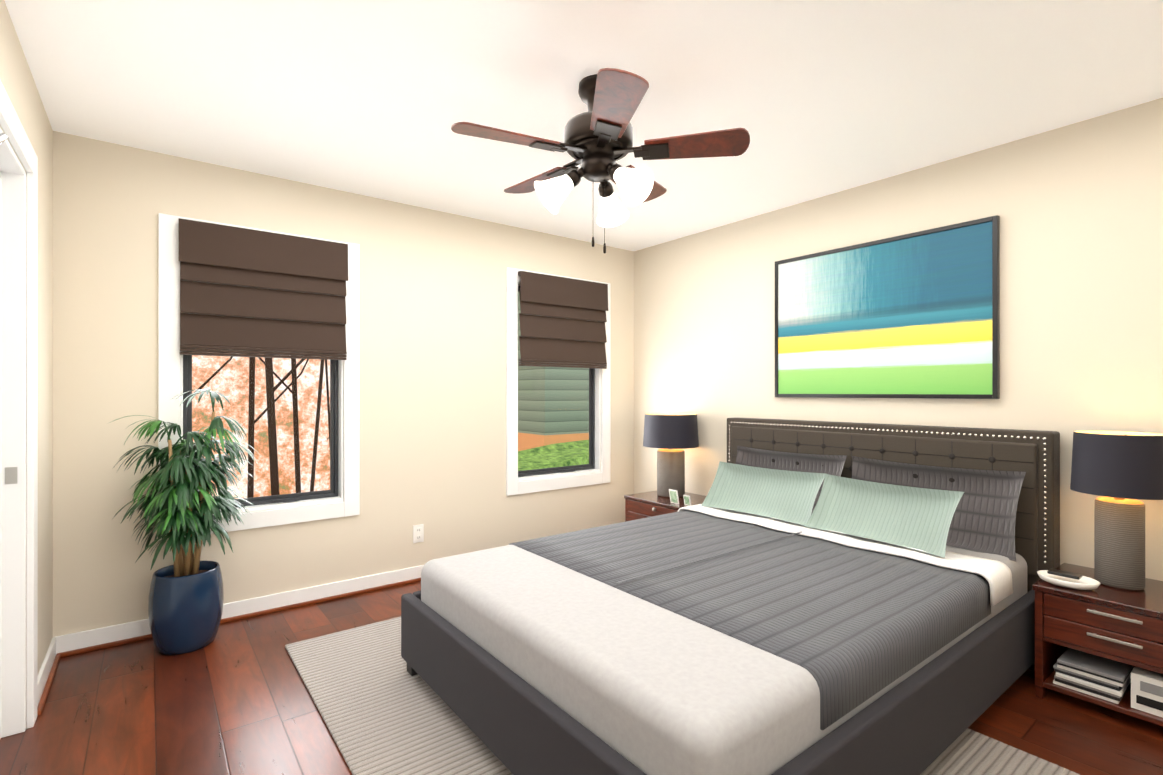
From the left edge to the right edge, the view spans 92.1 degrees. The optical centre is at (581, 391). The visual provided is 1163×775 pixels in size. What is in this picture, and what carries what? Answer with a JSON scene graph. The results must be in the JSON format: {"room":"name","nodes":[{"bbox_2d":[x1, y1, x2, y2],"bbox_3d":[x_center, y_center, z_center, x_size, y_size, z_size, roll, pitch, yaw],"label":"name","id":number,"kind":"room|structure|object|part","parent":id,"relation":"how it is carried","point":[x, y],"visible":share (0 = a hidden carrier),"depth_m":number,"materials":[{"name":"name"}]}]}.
{"room":"bedroom","nodes":[
{"label":"bedroom","id":0,"kind":"room"},
{"bbox_2d":[0,0,52,672],"bbox_3d":[-1.214,0.009,0.867,0.150,2.440,4.250,0,0,-38],"label":"wall","id":1,"kind":"structure","parent":0,"point":[18,81],"depth_m":2.35,"materials":[{"name":"beige paint"}]},
{"bbox_2d":[0,80,37,738],"bbox_3d":[-1.831,0.169,1.685,0.170,2.120,0.980,0,0,-38],"label":"door frame","id":2,"kind":"structure","parent":1,"relation":"attached to","point":[19,451],"depth_m":2.01,"materials":[{"name":"white wood"}]},
{"bbox_2d":[38,635,62,714],"bbox_3d":[-2.246,1.182,2.356,0.030,0.095,0.590,0,0,-38],"label":"baseboard","id":3,"kind":"structure","parent":1,"relation":"attached to","point":[47,671],"depth_m":2.37,"materials":[{"name":"white"}]},
{"bbox_3d":[-1.215,0.208,1.070,0.084,2.018,0.920,0,0,-38],"label":"door leaf","id":4,"kind":"structure","parent":1,"relation":"in","visible":0},
{"bbox_2d":[0,133,7,144],"bbox_3d":[-1.167,-0.475,1.096,0.065,0.079,0.030,0,0,-38],"label":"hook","id":5,"kind":"object","parent":4,"relation":"attached to","point":[3,137],"visible":1,"depth_m":1.11,"materials":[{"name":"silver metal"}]},
{"bbox_2d":[53,131,633,636],"bbox_3d":[-1.045,0.010,3.772,3.960,2.440,0.150,0,0,-38],"label":"wall","id":6,"kind":"structure","parent":0,"point":[433,371],"depth_m":3.38,"materials":[{"name":"beige paint"}]},
{"bbox_2d":[62,565,423,656],"bbox_3d":[-1.000,1.183,3.689,3.630,0.095,0.036,0,0,-38],"label":"baseboard","id":7,"kind":"structure","parent":6,"relation":"attached to","point":[87,638],"depth_m":3.11,"materials":[{"name":"white wood"}]},
{"bbox_2d":[158,213,359,540],"bbox_3d":[-1.775,-0.075,3.163,0.980,1.650,0.115,0,0,-38],"label":"window","id":8,"kind":"structure","parent":6,"relation":"in","point":[170,376],"depth_m":3.20,"materials":[{"name":"white wood"}]},
{"bbox_3d":[-1.802,-0.080,3.199,0.696,1.356,0.005,0,0,-38],"label":"window glass","id":9,"kind":"part","parent":8,"relation":"part of","materials":[{"name":"clear glass"}]},
{"bbox_2d":[179,218,347,359],"bbox_3d":[-1.722,-0.533,3.094,0.818,0.689,0.052,0,0,-38],"label":"window blind","id":10,"kind":"object","parent":8,"relation":"attached to","point":[252,293],"visible":1,"depth_m":3.06,"materials":[{"name":"brown fabric"}]},
{"bbox_2d":[413,524,423,542],"bbox_3d":[-1.063,0.925,3.656,0.070,0.114,0.009,0,0,-38],"label":"electrical outlet","id":11,"kind":"object","parent":6,"relation":"attached to","point":[418,533],"visible":1,"depth_m":3.65,"materials":[{"name":"white plastic"}]},
{"bbox_2d":[506,267,610,495],"bbox_3d":[-0.182,-0.074,4.389,0.980,1.650,0.115,0,0,-38],"label":"window","id":12,"kind":"structure","parent":6,"relation":"in","point":[514,486],"depth_m":4.35,"materials":[{"name":"white wood"}]},
{"bbox_3d":[-0.209,-0.079,4.424,0.696,1.356,0.005,0,0,-38],"label":"window glass","id":13,"kind":"part","parent":12,"relation":"part of","materials":[{"name":"clear glass"}]},
{"bbox_2d":[518,271,607,368],"bbox_3d":[-0.125,-0.533,4.323,0.828,0.689,0.052,0,0,-38],"label":"window blind","id":14,"kind":"object","parent":12,"relation":"attached to","point":[563,320],"visible":1,"depth_m":4.29,"materials":[{"name":"brown fabric"}]},
{"bbox_2d":[0,581,1162,774],"bbox_3d":[0.296,1.290,2.028,3.960,0.120,4.550,0,0,-38],"label":"floor","id":15,"kind":"structure","parent":0,"point":[234,698],"depth_m":2.11,"materials":[{"name":"brown wood"}]},
{"bbox_2d":[113,388,257,654],"bbox_3d":[-1.866,0.605,2.671,0.598,1.250,0.524,0,0,-38],"label":"plant","id":16,"kind":"object","parent":15,"relation":"on","point":[181,504],"visible":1,"depth_m":2.61,"materials":[{"name":"green plant"}]},
{"bbox_3d":[-1.913,1.044,2.719,0.300,0.372,0.300,0,0,-38],"label":"pot","id":17,"kind":"part","parent":16,"relation":"part of","materials":[{"name":"blue ceramic"}]},
{"bbox_2d":[624,490,705,521],"bbox_3d":[0.697,1.003,4.083,0.490,0.455,0.652,0,0,-38],"label":"nightstand","id":18,"kind":"object","parent":15,"relation":"on","point":[644,505],"visible":0.19,"depth_m":4.06,"materials":[{"name":"brown wood"}]},
{"bbox_2d":[643,413,698,496],"bbox_3d":[0.669,0.470,4.201,0.416,0.607,0.416,0,0,-38],"label":"lamp","id":19,"kind":"object","parent":18,"relation":"on","point":[672,436],"visible":0.98,"depth_m":4.10,"materials":[{"name":"fabric"}]},
{"bbox_3d":[0.669,0.286,4.201,0.416,0.240,0.416,0,0,-38],"label":"lamp shade","id":20,"kind":"part","parent":19,"relation":"part of","materials":[{"name":"black fabric"}]},
{"bbox_2d":[669,489,678,503],"bbox_3d":[0.649,0.725,3.882,0.050,0.097,0.075,0,0,-38],"label":"photo frame","id":21,"kind":"object","parent":18,"relation":"on","point":[674,497],"depth_m":3.87,"materials":[{"name":"white ceramic"}]},
{"bbox_2d":[683,495,690,505],"bbox_3d":[0.728,0.738,3.817,0.045,0.072,0.055,0,0,-38],"label":"photo frame","id":22,"kind":"object","parent":18,"relation":"on","point":[687,501],"depth_m":3.80,"materials":[{"name":"white ceramic"}]},
{"bbox_2d":[285,617,1079,774],"bbox_3d":[0.169,1.221,2.119,1.830,0.015,2.850,0,0,-38],"label":"rug","id":23,"kind":"object","parent":15,"relation":"on","point":[381,710],"visible":0.35,"depth_m":2.04,"materials":[{"name":"fabric"}]},
{"bbox_2d":[401,417,1059,774],"bbox_3d":[0.677,0.696,2.517,2.420,1.032,1.780,0,0,-38],"label":"bed","id":24,"kind":"object","parent":23,"relation":"on","point":[795,597],"visible":1,"depth_m":1.99,"materials":[{"name":"black fabric"}]},
{"bbox_3d":[0.634,1.017,2.458,2.280,0.275,1.700,0,0,-38],"label":"frame","id":25,"kind":"part","parent":24,"relation":"part of","materials":[{"name":"fabric"}]},
{"bbox_3d":[0.654,0.857,2.473,2.221,0.265,1.592,0,0,-38],"label":"mattress","id":26,"kind":"part","parent":24,"relation":"part of","materials":[{"name":"white fabric"}]},
{"bbox_2d":[509,510,990,729],"bbox_3d":[0.618,0.792,2.446,1.240,0.149,1.606,0,0,-38],"label":"quilt","id":27,"kind":"object","parent":24,"relation":"on","point":[856,618],"depth_m":2.06,"materials":[{"name":"grey fabric"}]},
{"bbox_3d":[1.583,0.667,3.213,0.136,0.975,1.780,0,0,-38],"label":"headboard","id":28,"kind":"part","parent":24,"relation":"part of","materials":[{"name":"fabric"}]},
{"bbox_2d":[1032,563,1162,725],"bbox_3d":[2.144,1.002,2.203,0.487,0.455,0.487,0,0,-38],"label":"nightstand","id":29,"kind":"object","parent":15,"relation":"on","point":[1116,624],"visible":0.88,"depth_m":2.12,"materials":[{"name":"brown wood"}]},
{"bbox_2d":[1037,569,1100,589],"bbox_3d":[1.947,0.750,2.244,0.150,0.046,0.195,0,0,-38],"label":"dish","id":30,"kind":"object","parent":29,"relation":"on","point":[1065,579],"visible":1,"depth_m":2.23,"materials":[{"name":"white ceramic"}]},
{"bbox_2d":[1053,648,1134,703],"bbox_3d":[2.042,1.108,2.228,0.284,0.100,0.205,0,0,-38],"label":"magazines","id":31,"kind":"object","parent":29,"relation":"in","point":[1103,678],"visible":0.75,"depth_m":2.16,"materials":[{"name":"white paper"}]},
{"bbox_2d":[1070,431,1162,589],"bbox_3d":[2.158,0.469,2.249,0.298,0.607,0.298,0,0,-38],"label":"lamp","id":32,"kind":"object","parent":29,"relation":"on","point":[1121,471],"visible":1,"depth_m":2.18,"materials":[{"name":"ceramic"}]},
{"bbox_3d":[2.158,0.286,2.249,0.298,0.240,0.298,0,0,-38],"label":"lamp shade","id":33,"kind":"part","parent":32,"relation":"part of","materials":[{"name":"black fabric"}]},
{"bbox_2d":[1131,666,1162,717],"bbox_3d":[2.158,1.094,2.066,0.243,0.128,0.160,0,0,-38],"label":"storage box","id":34,"kind":"object","parent":29,"relation":"in","point":[1146,690],"visible":0.94,"depth_m":2.03,"materials":[{"name":"white"}]},
{"bbox_2d":[4,0,1162,250],"bbox_3d":[0.296,-1.270,2.029,3.960,0.120,4.550,0,0,-38],"label":"ceiling","id":35,"kind":"structure","parent":0,"point":[380,98],"depth_m":2.21,"materials":[{"name":"paint"}]},
{"bbox_2d":[451,68,749,253],"bbox_3d":[0.039,-0.877,2.230,1.105,0.664,1.084,0,0,-38],"label":"ceiling fan","id":36,"kind":"object","parent":35,"relation":"hanging from","point":[597,144],"visible":1,"depth_m":2.12,"materials":[{"name":"brown wood"}]},
{"bbox_3d":[0.067,-1.024,2.212,0.272,0.371,0.272,0,0,-38],"label":"motor","id":37,"kind":"part","parent":36,"relation":"part of","materials":[{"name":"brown metal"}]},
{"bbox_2d":[634,98,1162,580],"bbox_3d":[1.806,0.010,3.190,0.150,2.440,4.250,0,0,-38],"label":"wall","id":38,"kind":"structure","parent":0,"point":[1078,208],"depth_m":2.71,"materials":[{"name":"beige paint"}]},
{"bbox_2d":[775,215,999,398],"bbox_3d":[1.662,-0.412,3.224,0.030,0.895,1.230,0,0,-38],"label":"picture","id":39,"kind":"object","parent":38,"relation":"attached to","point":[914,315],"visible":1,"depth_m":3.10,"materials":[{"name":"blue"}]},
{"label":"outside","id":40,"kind":"structure","parent":0,"visible":0},
{"bbox_2d":[192,349,329,498],"bbox_3d":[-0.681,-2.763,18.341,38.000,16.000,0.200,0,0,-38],"label":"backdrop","id":41,"kind":"structure","parent":40,"point":[239,397],"depth_m":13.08,"materials":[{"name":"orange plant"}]},
{"bbox_3d":[2.672,2.785,13.979,38.000,0.100,10.800,0,0,-38],"label":"ground","id":42,"kind":"structure","parent":40,"visible":0},
{"bbox_2d":[192,351,329,497],"bbox_3d":[-2.340,-2.490,12.279,3.918,10.555,12.194,0,0,41],"label":"trunks","id":43,"kind":"object","parent":42,"relation":"on","point":[270,390],"depth_m":7.55,"materials":[{"name":"black"}]},
{"bbox_2d":[518,432,588,450],"bbox_3d":[0.403,1.735,13.338,6.480,2.000,5.050,0,0,-38],"label":"brick foundation","id":44,"kind":"structure","parent":42,"relation":"on","point":[534,440],"depth_m":9.67,"materials":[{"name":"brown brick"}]},
{"bbox_2d":[518,292,588,434],"bbox_3d":[0.388,-2.015,13.359,6.380,5.500,5.000,0,0,-38],"label":"building","id":45,"kind":"structure","parent":44,"relation":"on","point":[542,403],"depth_m":9.73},
{"bbox_2d":[518,440,588,470],"bbox_3d":[1.629,1.774,10.086,10.400,1.920,1.500,0,0,-38],"label":"grass","id":46,"kind":"structure","parent":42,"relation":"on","point":[558,454],"depth_m":8.19,"materials":[{"name":"green plant"}]}
]}

